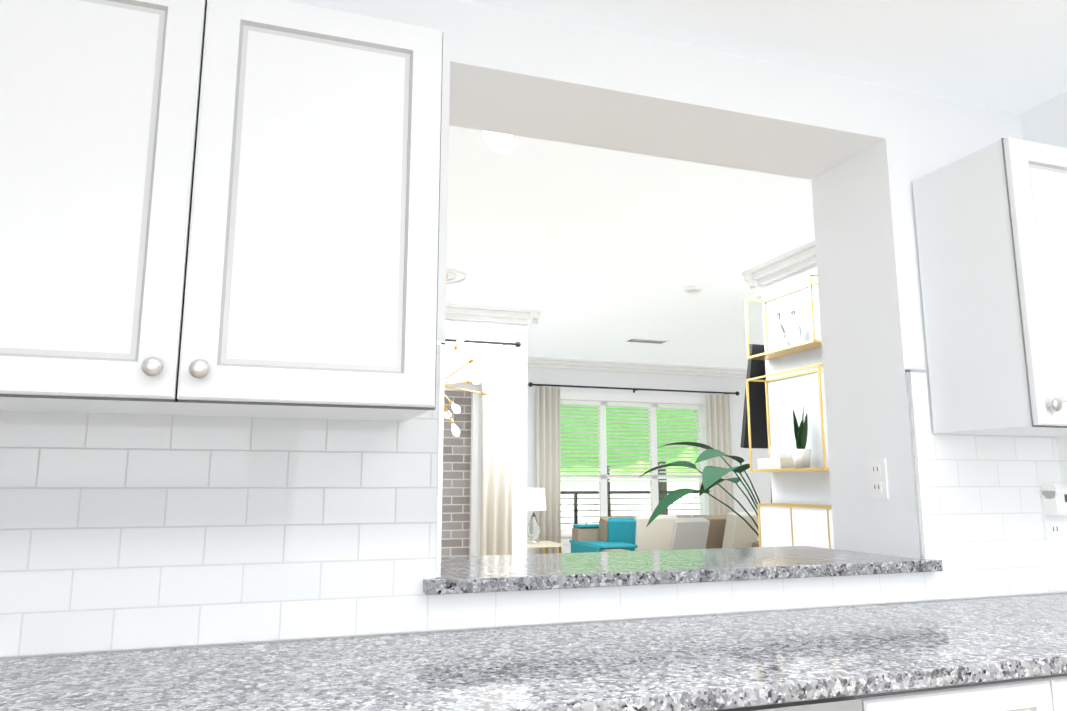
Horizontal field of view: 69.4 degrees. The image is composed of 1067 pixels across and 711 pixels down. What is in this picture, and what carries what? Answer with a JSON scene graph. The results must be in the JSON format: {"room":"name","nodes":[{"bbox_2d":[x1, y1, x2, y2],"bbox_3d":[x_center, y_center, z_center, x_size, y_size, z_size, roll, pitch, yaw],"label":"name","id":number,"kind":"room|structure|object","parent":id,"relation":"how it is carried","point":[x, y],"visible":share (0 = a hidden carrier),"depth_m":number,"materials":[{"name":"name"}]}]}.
{"room":"kitchen","nodes":[
{"label":"kitchen","id":0,"kind":"room"},
{"bbox_2d":[441,391,470,556],"bbox_3d":[-2.062,0.833,6.617,3.385,3.400,0.100,3,-10,-19],"label":"brick wall","id":1,"kind":"structure","parent":0,"point":[454,494],"depth_m":6.98,"materials":[{"name":"grey brick"}]},
{"bbox_2d":[444,318,527,555],"bbox_3d":[-1.878,0.876,6.084,3.780,2.740,0.200,3,-10,-19],"label":"wall","id":2,"kind":"structure","parent":0,"point":[524,435],"depth_m":6.60,"materials":[{"name":"white paint"}]},
{"bbox_2d":[441,373,481,555],"bbox_3d":[-1.002,1.214,6.312,1.280,2.150,0.203,3,-10,-19],"label":"window","id":3,"kind":"structure","parent":2,"relation":"in","point":[473,471],"depth_m":6.56,"materials":[{"name":"white"}]},
{"bbox_2d":[445,339,520,346],"bbox_3d":[-0.949,-0.133,6.396,1.756,0.063,0.128,3,-10,-19],"label":"curtain rod","id":4,"kind":"object","parent":2,"relation":"attached to","point":[517,343],"visible":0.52,"depth_m":6.54,"materials":[{"name":"black metal"}]},
{"bbox_2d":[480,344,512,555],"bbox_3d":[-0.303,1.083,6.378,0.274,2.370,0.084,3,-10,-19],"label":"curtain","id":5,"kind":"object","parent":4,"relation":"hanging from","point":[496,471],"visible":0.73,"depth_m":6.42,"materials":[{"name":"beige fabric"}]},
{"bbox_2d":[446,303,540,325],"bbox_3d":[-1.791,-0.438,6.176,3.885,0.114,0.095,3,-10,-19],"label":"crown molding","id":6,"kind":"structure","parent":2,"relation":"attached to","point":[453,311],"depth_m":6.65,"materials":[{"name":"white"}]},
{"bbox_2d":[0,0,1066,658],"bbox_3d":[-1.002,0.139,1.658,5.770,2.740,0.340,3,-10,-19],"label":"wall","id":7,"kind":"structure","parent":0,"point":[862,156],"depth_m":2.26,"materials":[{"name":"white paint"}]},
{"bbox_2d":[0,0,442,420],"bbox_3d":[-0.642,-0.276,1.484,0.877,0.758,0.323,3,-10,-19],"label":"upper cabinet","id":8,"kind":"object","parent":7,"relation":"attached to","point":[226,208],"visible":1,"depth_m":1.33,"materials":[{"name":"white wood"}]},
{"bbox_2d":[0,341,1066,656],"bbox_3d":[-0.928,0.185,1.144,5.550,0.636,0.652,3,-10,-19],"label":"backsplash","id":9,"kind":"structure","parent":7,"relation":"attached to","point":[136,531],"depth_m":1.61,"materials":[{"name":"tile"}]},
{"bbox_2d":[1040,482,1066,540],"bbox_3d":[1.544,0.459,2.263,0.076,0.169,0.054,3,-10,-19],"label":"outlet","id":10,"kind":"object","parent":9,"relation":"attached to","point":[1053,497],"visible":1,"depth_m":2.26,"materials":[{"name":"white plastic"}]},
{"bbox_2d":[423,546,942,594],"bbox_3d":[0.355,0.572,2.105,1.410,0.030,0.525,3,-10,-19],"label":"sill","id":11,"kind":"structure","parent":7,"relation":"on","point":[487,573],"depth_m":1.94,"materials":[{"name":"stone"}]},
{"bbox_2d":[867,458,888,498],"bbox_3d":[1.014,0.363,2.273,0.008,0.116,0.072,3,-10,-19],"label":"outlet","id":12,"kind":"object","parent":7,"relation":"attached to","point":[877,478],"visible":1,"depth_m":2.27,"materials":[{"name":"white plastic"}]},
{"bbox_2d":[912,137,1066,436],"bbox_3d":[1.417,-0.166,2.159,0.482,0.759,0.354,3,-10,-19],"label":"upper cabinet","id":13,"kind":"object","parent":7,"relation":"attached to","point":[991,224],"visible":1,"depth_m":2.04,"materials":[{"name":"white wood"}]},
{"bbox_2d":[446,126,814,367],"bbox_3d":[0.745,-0.888,4.070,10.900,0.080,11.800,3,-10,-19],"label":"ceiling","id":14,"kind":"structure","parent":0,"point":[592,253],"depth_m":4.87,"materials":[{"name":"white paint"}]},
{"bbox_2d":[444,394,460,436],"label":"chandelier","id":15,"kind":"object","parent":14,"relation":"hanging from","point":[456,409],"depth_m":5.51,"materials":[{"name":"white glass"}]},
{"bbox_2d":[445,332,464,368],"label":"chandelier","id":16,"kind":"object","parent":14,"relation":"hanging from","point":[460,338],"depth_m":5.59,"materials":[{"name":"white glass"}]},
{"bbox_2d":[446,268,467,284],"bbox_3d":[-0.694,-0.580,5.632,0.424,0.024,0.424,3,-10,-19],"label":"ceiling medallion","id":17,"kind":"object","parent":14,"relation":"attached to","point":[448,270],"visible":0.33,"depth_m":5.60,"materials":[{"name":"white"}]},
{"bbox_2d":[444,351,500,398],"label":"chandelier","id":18,"kind":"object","parent":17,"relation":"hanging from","point":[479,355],"depth_m":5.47,"materials":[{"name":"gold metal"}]},
{"bbox_2d":[482,131,513,153],"bbox_3d":[-0.170,-0.887,2.872,0.169,0.315,0.188,3,-10,-19],"label":"ceiling light","id":19,"kind":"object","parent":14,"relation":"hanging from","point":[500,143],"visible":0.21,"depth_m":2.79,"materials":[{"name":"white metal"}]},
{"bbox_2d":[626,338,669,343],"bbox_3d":[1.218,-0.152,8.206,0.430,0.012,0.180,3,-10,-19],"label":"ceiling vent","id":20,"kind":"object","parent":14,"relation":"in","point":[641,340],"visible":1,"depth_m":8.19,"materials":[{"name":"grey plastic"}]},
{"bbox_2d":[684,286,700,293],"bbox_3d":[1.239,-0.507,5.997,0.130,0.037,0.130,3,-10,-19],"label":"smoke detector","id":21,"kind":"object","parent":14,"relation":"attached to","point":[692,289],"visible":1,"depth_m":5.96,"materials":[{"name":"white plastic"}]},
{"bbox_2d":[528,367,770,553],"bbox_3d":[1.558,1.485,9.737,5.510,2.740,0.200,3,-10,-19],"label":"wall","id":22,"kind":"structure","parent":0,"point":[761,481],"depth_m":9.86,"materials":[{"name":"white paint"}]},
{"bbox_2d":[528,382,739,395],"bbox_3d":[1.303,0.429,9.649,2.906,0.063,0.128,3,-10,-19],"label":"curtain rod","id":23,"kind":"object","parent":22,"relation":"attached to","point":[531,384],"visible":0.92,"depth_m":9.58,"materials":[{"name":"black metal"}]},
{"bbox_2d":[536,386,560,553],"bbox_3d":[0.174,1.535,9.037,0.314,2.350,0.094,3,-10,-19],"label":"curtain","id":24,"kind":"object","parent":23,"relation":"hanging from","point":[548,455],"depth_m":9.08,"materials":[{"name":"beige fabric"}]},
{"bbox_2d":[706,393,733,514],"bbox_3d":[2.385,1.659,9.779,0.344,2.350,0.094,3,-10,-19],"label":"curtain","id":25,"kind":"object","parent":23,"relation":"hanging from","point":[718,405],"depth_m":9.85,"materials":[{"name":"beige fabric"}]},
{"bbox_2d":[560,392,710,543],"bbox_3d":[1.192,1.396,9.599,2.310,1.800,0.250,3,-10,-19],"label":"living room window","id":26,"kind":"structure","parent":22,"relation":"in","point":[566,534],"depth_m":9.63,"materials":[{"name":"white"}]},
{"bbox_2d":[560,400,701,481],"bbox_3d":[1.203,1.077,9.620,2.000,0.985,0.045,3,-10,-19],"label":"window blinds","id":27,"kind":"object","parent":26,"relation":"attached to","point":[594,404],"visible":0.83,"depth_m":9.61,"materials":[{"name":"white"}]},
{"bbox_2d":[527,356,746,377],"bbox_3d":[1.606,0.167,9.814,5.110,0.114,0.095,3,-10,-19],"label":"crown molding","id":28,"kind":"structure","parent":22,"relation":"attached to","point":[541,362],"depth_m":9.69,"materials":[{"name":"white"}]},
{"bbox_2d":[462,0,1066,113],"bbox_3d":[-0.366,-1.417,-0.294,5.570,0.309,4.200,3,-10,-19],"label":"ceiling","id":29,"kind":"structure","parent":0,"point":[1008,55],"depth_m":2.08,"materials":[{"name":"white paint"}]},
{"bbox_2d":[761,263,831,504],"bbox_3d":[3.618,0.836,5.844,4.150,2.740,0.200,3,-10,-19],"label":"wall","id":30,"kind":"structure","parent":0,"point":[787,396],"depth_m":5.22,"materials":[{"name":"white paint"}]},
{"bbox_2d":[742,271,753,288],"bbox_3d":[3.432,-0.443,6.150,4.045,0.114,0.095,3,-10,-19],"label":"crown molding","id":31,"kind":"structure","parent":30,"relation":"attached to","point":[743,273],"depth_m":5.52,"materials":[{"name":"white"}]},
{"bbox_2d":[740,344,767,448],"bbox_3d":[2.103,0.317,5.645,1.240,0.730,0.242,3,-10,-19],"label":"television","id":32,"kind":"object","parent":30,"relation":"attached to","point":[758,414],"visible":0.18,"depth_m":5.47,"materials":[{"name":"black"}]},
{"bbox_2d":[746,240,815,287],"bbox_3d":[1.953,-0.737,4.386,0.095,0.114,2.340,3,-10,-19],"label":"crown molding","id":33,"kind":"structure","parent":30,"relation":"attached to","point":[792,261],"depth_m":5.17,"materials":[{"name":"white"}]},
{"bbox_2d":[745,274,821,359],"bbox_3d":[1.664,-0.234,5.048,0.166,0.422,0.692,3,-10,-19],"label":"shelf","id":34,"kind":"object","parent":30,"relation":"attached to","point":[813,343],"visible":0.73,"depth_m":5.06,"materials":[{"name":"gold metal"}]},
{"bbox_2d":[772,313,786,349],"bbox_3d":[1.635,-0.155,5.132,0.090,0.260,0.088,3,-10,-19],"label":"bottle","id":35,"kind":"object","parent":34,"relation":"on","point":[778,336],"visible":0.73,"depth_m":5.09,"materials":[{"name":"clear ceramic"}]},
{"bbox_2d":[788,311,801,345],"bbox_3d":[1.686,-0.170,4.981,0.084,0.240,0.082,3,-10,-19],"label":"bottle","id":36,"kind":"object","parent":34,"relation":"on","point":[794,333],"visible":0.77,"depth_m":4.95,"materials":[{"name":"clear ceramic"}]},
{"bbox_2d":[746,364,828,471],"bbox_3d":[1.664,0.422,4.939,0.166,0.632,0.752,3,-10,-19],"label":"shelf","id":37,"kind":"object","parent":30,"relation":"attached to","point":[825,467],"visible":0.83,"depth_m":5.02,"materials":[{"name":"gold metal"}]},
{"bbox_2d":[758,446,794,468],"bbox_3d":[1.603,0.675,5.090,0.120,0.149,0.240,3,-10,-19],"label":"box","id":38,"kind":"object","parent":37,"relation":"on","point":[778,459],"visible":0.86,"depth_m":5.03,"materials":[{"name":"white cardboard"}]},
{"bbox_2d":[791,404,810,467],"bbox_3d":[1.685,0.507,4.872,0.118,0.408,0.138,3,-10,-19],"label":"snake plant","id":39,"kind":"object","parent":37,"relation":"on","point":[801,454],"visible":0.98,"depth_m":4.84,"materials":[{"name":"green plant"}]},
{"bbox_2d":[1020,91,1066,147],"bbox_3d":[2.365,-0.067,0.422,0.200,2.740,4.200,3,-10,-19],"label":"wall","id":40,"kind":"structure","parent":0,"point":[1045,122],"depth_m":2.43,"materials":[{"name":"white paint"}]},
{"bbox_3d":[0.745,1.883,3.608,10.900,0.060,11.800,3,-10,-19],"label":"floor","id":41,"kind":"structure","parent":0,"visible":0},
{"bbox_2d":[527,541,562,553],"bbox_3d":[0.002,2.340,8.362,0.500,0.600,0.500,3,-10,-19],"label":"side table","id":42,"kind":"object","parent":41,"relation":"on","point":[545,544],"visible":0.23,"depth_m":8.24,"materials":[{"name":"beige wood"}]},
{"bbox_2d":[527,488,545,542],"bbox_3d":[0.002,1.752,8.460,0.280,0.588,0.280,3,-10,-19],"label":"table lamp","id":43,"kind":"object","parent":42,"relation":"on","point":[536,501],"visible":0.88,"depth_m":8.38,"materials":[{"name":"white fabric"}]},
{"bbox_2d":[569,512,758,552],"bbox_3d":[1.466,2.051,7.673,2.035,0.945,0.980,3,-10,-19],"label":"sofa","id":44,"kind":"object","parent":41,"relation":"on","point":[658,532],"visible":0.38,"depth_m":7.56,"materials":[{"name":"beige fabric"}]},
{"bbox_2d":[639,442,771,536],"bbox_3d":[1.984,1.468,6.867,2.180,1.830,1.896,3,-10,-19],"label":"potted plant","id":45,"kind":"object","parent":41,"relation":"on","point":[712,476],"visible":0.42,"depth_m":6.75,"materials":[{"name":"green plant"}]},
{"bbox_2d":[715,696,862,710],"bbox_3d":[0.178,1.032,1.376,0.620,0.886,0.645,3,-10,-19],"label":"dishwasher","id":46,"kind":"object","parent":41,"relation":"on","point":[849,703],"visible":0.12,"depth_m":1.27,"materials":[{"name":"grey plastic"}]},
{"bbox_2d":[757,503,833,548],"bbox_3d":[1.729,1.460,4.623,0.122,1.108,1.046,3,-10,-19],"label":"console","id":47,"kind":"object","parent":41,"relation":"on","point":[785,524],"visible":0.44,"depth_m":4.81,"materials":[{"name":"white wood"}]},
{"bbox_2d":[855,673,1066,710],"bbox_3d":[0.882,1.073,1.629,0.874,0.889,0.614,3,-10,-19],"label":"base cabinet","id":48,"kind":"object","parent":41,"relation":"on","point":[1042,693],"visible":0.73,"depth_m":1.39,"materials":[{"name":"white wood"}]},
{"bbox_3d":[-1.272,0.952,0.906,1.231,0.889,0.614,3,-10,-19],"label":"base cabinet","id":49,"kind":"object","parent":41,"relation":"on","visible":0},
{"bbox_2d":[0,593,1066,710],"bbox_3d":[-0.095,0.564,1.380,3.760,0.030,0.608,3,-10,-19],"label":"countertop","id":50,"kind":"structure","parent":49,"relation":"on","point":[714,662],"depth_m":1.36,"materials":[{"name":"stone"}]},
{"label":"outside","id":51,"kind":"structure","parent":0,"visible":0},
{"bbox_2d":[561,447,699,528],"bbox_3d":[0.613,0.770,15.366,17.000,8.000,0.100,3,-10,-19],"label":"foliage","id":52,"kind":"object","parent":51,"point":[625,486],"depth_m":15.39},
{"bbox_3d":[1.194,3.567,12.381,17.500,0.100,4.780,3,-10,-19],"label":"ground","id":53,"kind":"structure","parent":51,"visible":0},
{"bbox_2d":[560,404,696,515],"bbox_3d":[1.112,0.844,12.026,3.266,5.155,2.259,3,-10,-19],"label":"tree","id":54,"kind":"object","parent":53,"relation":"on","point":[608,466],"depth_m":11.36,"materials":[{"name":"green plant"}]},
{"bbox_2d":[561,491,699,523],"bbox_3d":[1.036,2.499,10.352,3.600,1.340,0.040,3,-10,-19],"label":"railing","id":55,"kind":"object","parent":53,"relation":"on","point":[576,498],"depth_m":10.36,"materials":[{"name":"black metal"}]},
{"bbox_2d":[658,411,695,514],"bbox_3d":[2.116,1.036,13.170,3.302,5.154,2.572,3,-10,-19],"label":"tree","id":56,"kind":"object","parent":53,"relation":"on","point":[662,489],"depth_m":12.94,"materials":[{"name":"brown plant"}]}
]}

